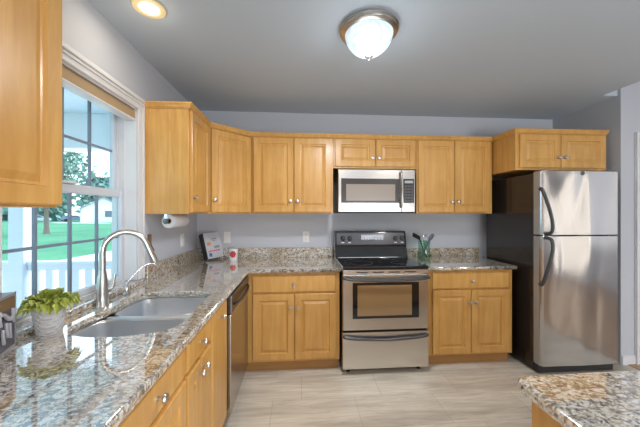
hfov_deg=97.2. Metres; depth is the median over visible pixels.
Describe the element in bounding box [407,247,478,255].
backsplash
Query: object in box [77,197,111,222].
house
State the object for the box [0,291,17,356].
decorative box
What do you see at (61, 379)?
countertop
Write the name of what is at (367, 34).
ceiling light
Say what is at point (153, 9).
recessed light
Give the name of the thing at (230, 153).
upper cabinet
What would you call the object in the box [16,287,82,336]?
potted plant
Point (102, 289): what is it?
kitchen faucet
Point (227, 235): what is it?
light switch
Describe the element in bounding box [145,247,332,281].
backsplash
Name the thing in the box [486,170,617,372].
refrigerator
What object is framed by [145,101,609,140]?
crown molding
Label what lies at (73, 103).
ceiling
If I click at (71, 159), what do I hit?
tree
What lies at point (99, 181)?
tree
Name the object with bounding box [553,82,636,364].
wall
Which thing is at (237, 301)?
dishwasher
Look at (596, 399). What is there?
countertop
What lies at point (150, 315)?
sink
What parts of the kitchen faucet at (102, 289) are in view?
lever, spout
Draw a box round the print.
[230,251,235,257]
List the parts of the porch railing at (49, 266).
rail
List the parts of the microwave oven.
handle, control panel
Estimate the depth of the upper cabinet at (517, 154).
2.62 m
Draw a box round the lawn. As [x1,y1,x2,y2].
[2,216,111,260]
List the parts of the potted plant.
pot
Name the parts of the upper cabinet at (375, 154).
door, door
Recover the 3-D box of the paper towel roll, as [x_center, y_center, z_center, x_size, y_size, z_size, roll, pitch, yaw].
[-1.103,0.061,2.166,0.099,0.099,0.260,0,0,-4]
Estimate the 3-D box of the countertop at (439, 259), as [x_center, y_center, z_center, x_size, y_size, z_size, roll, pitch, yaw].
[1.380,0.458,2.864,0.905,0.122,0.653,0,0,-4]
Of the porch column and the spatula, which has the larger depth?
the porch column
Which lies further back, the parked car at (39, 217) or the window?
the parked car at (39, 217)
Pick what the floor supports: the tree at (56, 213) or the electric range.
the electric range
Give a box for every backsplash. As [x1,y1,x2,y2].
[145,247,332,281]
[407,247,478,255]
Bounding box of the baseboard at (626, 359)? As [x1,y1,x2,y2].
[621,355,635,364]
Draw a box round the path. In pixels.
[41,251,111,289]
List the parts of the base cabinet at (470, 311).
door, drawer, door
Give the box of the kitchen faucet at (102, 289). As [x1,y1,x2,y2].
[95,229,158,306]
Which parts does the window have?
sash, sash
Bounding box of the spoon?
[420,234,433,257]
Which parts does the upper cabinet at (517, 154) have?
door, door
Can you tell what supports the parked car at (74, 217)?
on the lawn
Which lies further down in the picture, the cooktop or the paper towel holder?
the cooktop
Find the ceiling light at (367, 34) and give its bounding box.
[340,9,398,60]
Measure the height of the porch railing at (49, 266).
0.915 m
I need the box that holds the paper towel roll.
[162,214,188,227]
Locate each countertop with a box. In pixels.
[0,247,340,426]
[407,247,516,270]
[518,370,639,426]
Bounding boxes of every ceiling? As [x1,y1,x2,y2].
[64,89,108,113]
[87,0,639,119]
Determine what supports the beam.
on the porch column
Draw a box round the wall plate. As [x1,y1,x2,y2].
[147,234,151,244]
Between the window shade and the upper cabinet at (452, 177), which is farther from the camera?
the upper cabinet at (452, 177)
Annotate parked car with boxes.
[37,215,51,220]
[60,215,79,221]
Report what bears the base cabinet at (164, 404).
on the floor
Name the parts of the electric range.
display panel, vent panel, storage drawer, oven door, handle, handle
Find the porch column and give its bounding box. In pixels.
[8,208,30,309]
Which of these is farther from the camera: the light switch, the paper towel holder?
the light switch
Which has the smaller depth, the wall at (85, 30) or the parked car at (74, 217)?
the wall at (85, 30)
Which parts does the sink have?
bowl, bowl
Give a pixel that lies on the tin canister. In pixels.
(233, 252)
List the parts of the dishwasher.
control panel, handle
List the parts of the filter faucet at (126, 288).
spout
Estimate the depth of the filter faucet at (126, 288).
1.67 m
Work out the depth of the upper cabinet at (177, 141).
1.98 m
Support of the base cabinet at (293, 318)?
on the floor
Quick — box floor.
[222,353,639,426]
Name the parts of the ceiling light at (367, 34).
lamp shade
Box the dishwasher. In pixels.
[227,275,249,414]
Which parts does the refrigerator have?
trim, trim, handle, handle, freezer door, fridge door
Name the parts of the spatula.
blade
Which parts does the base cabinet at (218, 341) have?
door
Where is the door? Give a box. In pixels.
[634,132,639,364]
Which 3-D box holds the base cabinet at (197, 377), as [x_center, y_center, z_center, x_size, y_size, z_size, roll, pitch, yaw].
[-0.845,0.959,1.285,0.657,0.876,0.321,0,0,-4]
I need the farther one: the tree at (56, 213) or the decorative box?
the tree at (56, 213)
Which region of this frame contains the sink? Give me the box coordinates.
[72,297,206,336]
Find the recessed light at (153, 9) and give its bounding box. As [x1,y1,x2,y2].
[131,0,166,18]
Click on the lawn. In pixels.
(80, 231)
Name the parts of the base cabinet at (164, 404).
knob, door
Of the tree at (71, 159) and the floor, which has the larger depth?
the tree at (71, 159)
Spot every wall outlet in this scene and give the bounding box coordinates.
[181,233,183,246]
[303,232,308,241]
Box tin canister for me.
[229,248,237,260]
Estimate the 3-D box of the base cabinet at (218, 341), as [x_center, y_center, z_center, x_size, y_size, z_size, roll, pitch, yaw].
[-0.869,0.959,1.605,0.657,0.876,0.318,0,0,-4]
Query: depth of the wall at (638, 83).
2.61 m
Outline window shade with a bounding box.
[62,65,134,120]
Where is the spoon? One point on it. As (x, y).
(431, 236)
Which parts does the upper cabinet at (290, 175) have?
door, door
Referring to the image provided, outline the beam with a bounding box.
[64,113,108,151]
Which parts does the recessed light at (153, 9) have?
bulb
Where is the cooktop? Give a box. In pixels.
[334,256,427,270]
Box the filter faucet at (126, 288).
[120,263,158,294]
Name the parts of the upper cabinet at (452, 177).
door, door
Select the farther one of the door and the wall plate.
the door
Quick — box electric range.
[333,230,430,371]
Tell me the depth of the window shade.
1.52 m
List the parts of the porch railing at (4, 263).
rail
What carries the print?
attached to the tin canister
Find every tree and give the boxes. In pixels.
[2,208,7,220]
[3,193,74,221]
[7,151,97,233]
[72,165,111,212]
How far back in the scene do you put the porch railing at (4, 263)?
3.00 m
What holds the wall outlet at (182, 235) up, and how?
attached to the wall at (85, 30)
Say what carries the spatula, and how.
in the glass jar
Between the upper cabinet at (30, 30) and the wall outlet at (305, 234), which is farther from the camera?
the wall outlet at (305, 234)
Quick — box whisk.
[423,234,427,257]
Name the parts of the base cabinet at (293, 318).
door, drawer, door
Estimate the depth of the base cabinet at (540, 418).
0.76 m
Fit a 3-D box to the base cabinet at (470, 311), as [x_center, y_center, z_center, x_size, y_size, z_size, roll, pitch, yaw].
[1.358,0.959,2.858,0.801,0.876,0.657,0,0,-4]
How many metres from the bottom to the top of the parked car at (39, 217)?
1.449 m
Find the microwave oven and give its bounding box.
[333,169,414,212]
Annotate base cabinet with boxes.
[97,299,226,426]
[118,348,185,426]
[182,318,210,426]
[246,272,338,370]
[426,270,511,363]
[532,402,562,426]
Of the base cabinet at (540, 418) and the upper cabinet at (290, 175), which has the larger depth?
the upper cabinet at (290, 175)
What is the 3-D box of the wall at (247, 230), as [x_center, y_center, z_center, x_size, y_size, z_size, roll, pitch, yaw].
[0.700,0.155,3.219,4.350,2.483,0.150,0,0,-4]
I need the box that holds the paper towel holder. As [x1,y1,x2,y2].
[163,214,185,223]
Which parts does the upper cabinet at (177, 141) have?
door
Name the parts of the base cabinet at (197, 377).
door, drawer, knob, door, knob, knob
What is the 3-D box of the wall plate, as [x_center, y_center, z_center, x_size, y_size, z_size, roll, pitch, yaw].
[-1.230,0.197,2.036,0.008,0.080,0.050,0,0,-4]
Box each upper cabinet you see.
[0,0,61,207]
[145,108,209,213]
[208,128,251,213]
[252,137,332,213]
[333,138,415,172]
[405,140,491,213]
[492,133,605,177]
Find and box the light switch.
[224,232,230,242]
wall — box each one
[62,0,196,280]
[197,111,552,257]
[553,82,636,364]
[637,81,639,131]
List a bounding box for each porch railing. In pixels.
[2,261,7,292]
[27,260,111,293]
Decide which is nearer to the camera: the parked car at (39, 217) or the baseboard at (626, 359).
the baseboard at (626, 359)
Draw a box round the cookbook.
[199,232,223,260]
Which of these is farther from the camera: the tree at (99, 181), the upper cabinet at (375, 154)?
the tree at (99, 181)
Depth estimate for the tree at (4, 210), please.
71.99 m
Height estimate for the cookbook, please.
0.279 m
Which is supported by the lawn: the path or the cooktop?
the path
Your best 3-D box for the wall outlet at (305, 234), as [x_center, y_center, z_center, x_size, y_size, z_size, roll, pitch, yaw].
[-0.152,0.265,3.077,0.072,0.118,0.009,0,0,-4]
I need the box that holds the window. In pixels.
[0,41,144,323]
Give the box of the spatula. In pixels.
[412,233,426,257]
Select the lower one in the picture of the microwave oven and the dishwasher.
the dishwasher
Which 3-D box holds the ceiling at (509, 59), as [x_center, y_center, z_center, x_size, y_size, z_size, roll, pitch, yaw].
[0.845,-1.146,0.122,4.190,0.120,6.350,0,0,-4]

